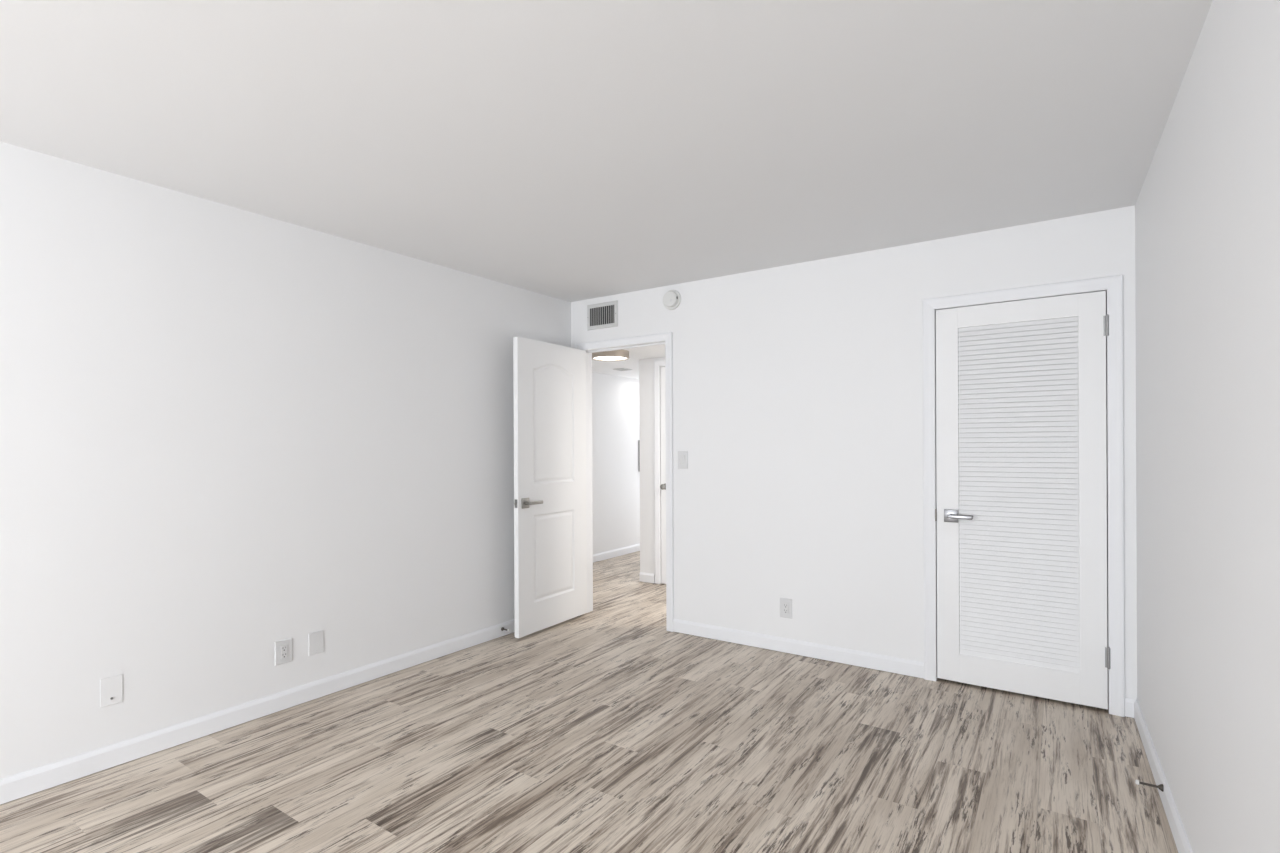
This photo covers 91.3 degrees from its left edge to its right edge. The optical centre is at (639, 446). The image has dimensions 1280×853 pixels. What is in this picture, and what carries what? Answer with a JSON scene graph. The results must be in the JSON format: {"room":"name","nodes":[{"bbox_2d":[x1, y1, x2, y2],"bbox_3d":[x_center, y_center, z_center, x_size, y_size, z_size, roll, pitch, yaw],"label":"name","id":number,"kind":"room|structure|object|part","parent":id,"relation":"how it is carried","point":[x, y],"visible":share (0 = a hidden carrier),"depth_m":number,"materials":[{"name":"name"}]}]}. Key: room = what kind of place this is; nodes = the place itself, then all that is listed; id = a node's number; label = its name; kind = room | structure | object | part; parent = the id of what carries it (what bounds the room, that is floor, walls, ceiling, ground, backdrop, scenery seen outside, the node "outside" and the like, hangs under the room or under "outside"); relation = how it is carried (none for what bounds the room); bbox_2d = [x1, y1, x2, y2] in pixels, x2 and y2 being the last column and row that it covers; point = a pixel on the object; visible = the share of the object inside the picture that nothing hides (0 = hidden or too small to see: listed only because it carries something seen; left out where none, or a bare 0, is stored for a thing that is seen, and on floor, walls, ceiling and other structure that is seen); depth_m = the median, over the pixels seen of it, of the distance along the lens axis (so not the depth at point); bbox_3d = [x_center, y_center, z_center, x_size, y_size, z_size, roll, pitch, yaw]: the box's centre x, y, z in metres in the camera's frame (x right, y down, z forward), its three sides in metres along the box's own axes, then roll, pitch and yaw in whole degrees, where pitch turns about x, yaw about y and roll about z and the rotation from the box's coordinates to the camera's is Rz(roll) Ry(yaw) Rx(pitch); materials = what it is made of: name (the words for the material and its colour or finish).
{"room":"empty bedroom","nodes":[
{"label":"empty bedroom","id":0,"kind":"room"},
{"bbox_2d":[0,141,570,778],"bbox_3d":[-2.699,0.097,1.913,0.120,2.440,7.403,0,0,35],"label":"wall","id":1,"kind":"structure","parent":0,"point":[228,434],"depth_m":2.88,"materials":[{"name":"paint"}]},
{"bbox_2d":[100,674,122,707],"bbox_3d":[-2.165,1.003,2.563,0.008,0.116,0.074,0,0,35],"label":"cable jack plate","id":2,"kind":"object","parent":1,"relation":"attached to","point":[111,688],"visible":1,"depth_m":2.56,"materials":[{"name":"white plastic"}]},
{"bbox_2d":[0,619,514,804],"bbox_3d":[-2.639,1.271,1.876,0.013,0.087,7.401,0,0,35],"label":"baseboard","id":3,"kind":"structure","parent":1,"relation":"attached to","point":[14,787],"depth_m":2.87,"materials":[{"name":"white paint"}]},
{"bbox_2d":[275,638,291,665],"bbox_3d":[-1.777,1.026,3.120,0.009,0.117,0.083,0,0,35],"label":"wall outlet","id":4,"kind":"object","parent":1,"relation":"attached to","point":[283,648],"visible":1,"depth_m":3.12,"materials":[{"name":"white plastic"}]},
{"bbox_2d":[280,644,287,658],"bbox_3d":[-1.777,1.026,3.120,0.009,0.067,0.033,0,0,34],"label":"receptacle","id":5,"kind":"object","parent":4,"relation":"attached to","point":[283,647],"depth_m":3.12,"materials":[{"name":"grey plastic"}]},
{"bbox_2d":[309,630,323,655],"bbox_3d":[-1.685,1.024,3.254,0.007,0.116,0.077,0,0,35],"label":"blank cover plate","id":6,"kind":"object","parent":1,"relation":"attached to","point":[316,639],"visible":1,"depth_m":3.25,"materials":[{"name":"white plastic"}]},
{"bbox_2d":[0,551,1177,852],"bbox_3d":[-0.496,1.367,2.727,5.400,0.120,11.500,0,0,34],"label":"floor","id":7,"kind":"structure","parent":0,"point":[607,728],"depth_m":2.53,"materials":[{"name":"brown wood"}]},
{"bbox_2d":[0,0,1212,301],"bbox_3d":[-1.188,-1.189,0.823,3.980,0.120,7.520,0,0,34],"label":"ceiling","id":8,"kind":"structure","parent":0,"point":[567,150],"depth_m":2.15,"materials":[{"name":"paint"}]},
{"bbox_2d":[592,372,639,553],"bbox_3d":[-0.437,0.237,7.272,0.120,2.140,3.780,0,0,34],"label":"wall","id":9,"kind":"structure","parent":0,"point":[615,399],"depth_m":7.37,"materials":[{"name":"paint"}]},
{"bbox_2d":[593,544,639,562],"bbox_3d":[-0.411,1.261,7.185,0.013,0.087,3.660,0,0,34],"label":"baseboard","id":10,"kind":"structure","parent":9,"relation":"attached to","point":[634,548],"depth_m":7.36,"materials":[{"name":"white paint"}]},
{"bbox_2d":[639,440,639,471],"bbox_3d":[0.099,0.120,7.950,0.016,0.390,0.400,0,0,34],"label":"wall panel","id":11,"kind":"object","parent":9,"relation":"attached to","point":[639,440],"visible":0.2,"depth_m":7.79,"materials":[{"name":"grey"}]},
{"bbox_2d":[592,345,664,378],"bbox_3d":[0.990,-0.899,6.311,3.570,0.120,3.780,0,0,34],"label":"ceiling","id":12,"kind":"structure","parent":0,"point":[635,354],"depth_m":6.29,"materials":[{"name":"paint"}]},
{"bbox_2d":[592,350,628,360],"bbox_3d":[-0.263,-0.802,5.520,0.336,0.062,0.336,0,0,34],"label":"ceiling light","id":13,"kind":"object","parent":12,"relation":"attached to","point":[615,355],"visible":0.89,"depth_m":5.42,"materials":[{"name":"silver metal"}]},
{"bbox_2d":[595,356,625,359],"bbox_3d":[-0.263,-0.800,5.520,0.295,0.047,0.295,0,0,34],"label":"diffuser","id":14,"kind":"object","parent":13,"relation":"attached to","point":[596,357],"depth_m":5.52,"materials":[{"name":"white"}]},
{"bbox_2d":[613,368,631,370],"bbox_3d":[-0.187,-0.830,6.764,0.150,0.008,0.150,0,0,34],"label":"ceiling vent","id":15,"kind":"object","parent":12,"relation":"in","point":[619,369],"visible":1,"depth_m":6.74,"materials":[{"name":"white metal"}]},
{"bbox_2d":[639,357,664,583],"bbox_3d":[1.052,0.231,5.399,2.460,2.140,0.120,0,0,34],"label":"wall","id":16,"kind":"structure","parent":0,"point":[646,366],"depth_m":5.99,"materials":[{"name":"paint"}]},
{"bbox_2d":[639,572,654,582],"bbox_3d":[0.068,1.258,5.983,0.169,0.087,0.013,0,0,34],"label":"baseboard","id":17,"kind":"structure","parent":16,"relation":"attached to","point":[643,577],"depth_m":5.98,"materials":[{"name":"white paint"}]},
{"bbox_2d":[654,359,664,582],"bbox_3d":[0.497,0.237,5.690,0.865,2.108,0.017,0,0,34],"label":"door frame","id":18,"kind":"structure","parent":16,"relation":"attached to","point":[657,363],"depth_m":5.91,"materials":[{"name":"white paint"}]},
{"bbox_2d":[660,367,665,583],"bbox_3d":[0.495,0.273,5.688,0.738,2.040,0.102,0,0,34],"label":"door","id":19,"kind":"structure","parent":16,"relation":"in","point":[662,369],"depth_m":5.89,"materials":[{"name":"white paint"}]},
{"bbox_3d":[0.222,0.379,5.849,0.060,0.060,0.066,0,0,34],"label":"knob","id":20,"kind":"part","parent":19,"relation":"part of","materials":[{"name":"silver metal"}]},
{"bbox_2d":[571,205,1136,710],"bbox_3d":[0.459,0.083,4.322,4.899,2.440,0.120,0,0,34],"label":"wall","id":21,"kind":"structure","parent":0,"point":[798,388],"depth_m":3.81,"materials":[{"name":"paint"}]},
{"bbox_2d":[513,337,586,637],"bbox_3d":[-0.630,0.276,4.526,0.150,2.025,0.781,0,0,32],"label":"door","id":22,"kind":"structure","parent":21,"relation":"in","point":[549,380],"depth_m":4.47,"materials":[{"name":"white paint"}]},
{"bbox_3d":[-0.778,0.387,4.249,0.009,0.070,0.070,0,0,32],"label":"handle","id":23,"kind":"part","parent":22,"relation":"part of","materials":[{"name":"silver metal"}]},
{"bbox_3d":[-0.714,0.387,4.274,0.022,0.021,0.138,0,0,32],"label":"lever","id":24,"kind":"part","parent":22,"relation":"part of","materials":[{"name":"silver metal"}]},
{"bbox_2d":[587,300,617,330],"bbox_3d":[-0.287,-0.990,4.740,0.292,0.196,0.011,0,0,34],"label":"air vent","id":25,"kind":"object","parent":21,"relation":"in","point":[600,315],"visible":1,"depth_m":4.74,"materials":[{"name":"white metal"}]},
{"bbox_2d":[575,332,673,631],"bbox_3d":[-0.098,0.253,4.696,0.881,2.106,0.154,0,0,34],"label":"door frame","id":26,"kind":"structure","parent":21,"relation":"attached to","point":[666,339],"depth_m":4.52,"materials":[{"name":"white paint"}]},
{"bbox_2d":[663,290,680,309],"bbox_3d":[0.214,-1.029,4.379,0.140,0.140,0.052,0,0,34],"label":"smoke detector","id":27,"kind":"object","parent":21,"relation":"attached to","point":[672,298],"visible":1,"depth_m":4.36,"materials":[{"name":"white plastic"}]},
{"bbox_2d":[678,451,687,468],"bbox_3d":[0.296,0.096,4.352,0.080,0.123,0.011,0,0,34],"label":"light switch","id":28,"kind":"object","parent":21,"relation":"attached to","point":[682,455],"visible":1,"depth_m":4.35,"materials":[{"name":"white plastic"}]},
{"bbox_2d":[780,598,791,618],"bbox_3d":[0.919,1.020,3.938,0.080,0.122,0.009,0,0,34],"label":"wall outlet","id":29,"kind":"object","parent":21,"relation":"attached to","point":[786,607],"visible":1,"depth_m":3.94,"materials":[{"name":"white plastic"}]},
{"bbox_2d":[783,603,787,613],"bbox_3d":[0.919,1.020,3.938,0.033,0.067,0.009,0,0,34],"label":"receptacle","id":30,"kind":"object","parent":29,"relation":"attached to","point":[785,605],"depth_m":3.94,"materials":[{"name":"grey plastic"}]},
{"bbox_2d":[673,619,923,678],"bbox_3d":[0.912,1.255,3.941,1.632,0.087,0.013,0,0,34],"label":"baseboard","id":31,"kind":"structure","parent":21,"relation":"attached to","point":[907,667],"depth_m":3.86,"materials":[{"name":"white paint"}]},
{"bbox_2d":[935,291,1110,708],"bbox_3d":[1.950,0.263,3.232,0.778,2.033,0.091,0,0,34],"label":"door","id":32,"kind":"structure","parent":21,"relation":"in","point":[1021,509],"depth_m":3.23,"materials":[{"name":"white paint"}]},
{"bbox_3d":[1.697,0.380,3.409,0.070,0.070,0.009,0,0,34],"label":"handle","id":33,"kind":"part","parent":32,"relation":"part of","materials":[{"name":"silver metal"}]},
{"bbox_3d":[1.714,0.380,3.349,0.121,0.021,0.022,0,0,34],"label":"lever","id":34,"kind":"part","parent":32,"relation":"part of","materials":[{"name":"silver metal"}]},
{"bbox_3d":[1.957,-0.699,3.258,0.537,0.110,0.035,0,0,34],"label":"rail","id":35,"kind":"part","parent":32,"relation":"part of","materials":[{"name":"white paint"}]},
{"bbox_3d":[1.958,0.242,3.253,0.543,1.772,0.018,0,0,34],"label":"louver panel","id":36,"kind":"part","parent":32,"relation":"part of","materials":[{"name":"white paint"}]},
{"bbox_3d":[1.966,1.204,3.258,0.537,0.151,0.035,0,0,34],"label":"rail","id":37,"kind":"part","parent":32,"relation":"part of","materials":[{"name":"white paint"}]},
{"bbox_2d":[922,275,1124,716],"bbox_3d":[1.949,0.239,3.240,0.887,2.116,0.017,0,0,34],"label":"door frame","id":38,"kind":"structure","parent":21,"relation":"attached to","point":[1113,285],"depth_m":3.03,"materials":[{"name":"white paint"}]},
{"bbox_2d":[1125,697,1135,717],"bbox_3d":[2.342,1.248,2.981,0.047,0.087,0.013,0,0,34],"label":"baseboard","id":39,"kind":"structure","parent":21,"relation":"attached to","point":[1129,702],"depth_m":2.98,"materials":[{"name":"white paint"}]},
{"bbox_2d":[1135,0,1279,852],"bbox_3d":[0.400,0.084,-0.167,0.120,2.440,7.403,0,0,33],"label":"wall","id":40,"kind":"structure","parent":0,"point":[1207,206],"depth_m":1.57,"materials":[{"name":"paint"}]},
{"bbox_2d":[1135,780,1163,791],"bbox_3d":[1.846,1.228,2.267,0.078,0.025,0.025,0,0,33],"label":"door stop","id":41,"kind":"object","parent":40,"relation":"attached to","point":[1160,787],"visible":1,"depth_m":2.26,"materials":[{"name":"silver metal"}]},
{"bbox_3d":[1.845,1.228,2.268,0.060,0.012,0.012,0,0,33],"label":"rod","id":42,"kind":"part","parent":41,"relation":"part of","materials":[{"name":"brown metal"}]},
{"bbox_2d":[1134,699,1192,852],"bbox_3d":[0.350,1.257,-0.130,0.013,0.087,7.401,0,0,33],"label":"baseboard","id":43,"kind":"structure","parent":40,"relation":"attached to","point":[1181,840],"depth_m":2.26,"materials":[{"name":"white paint"}]}
]}

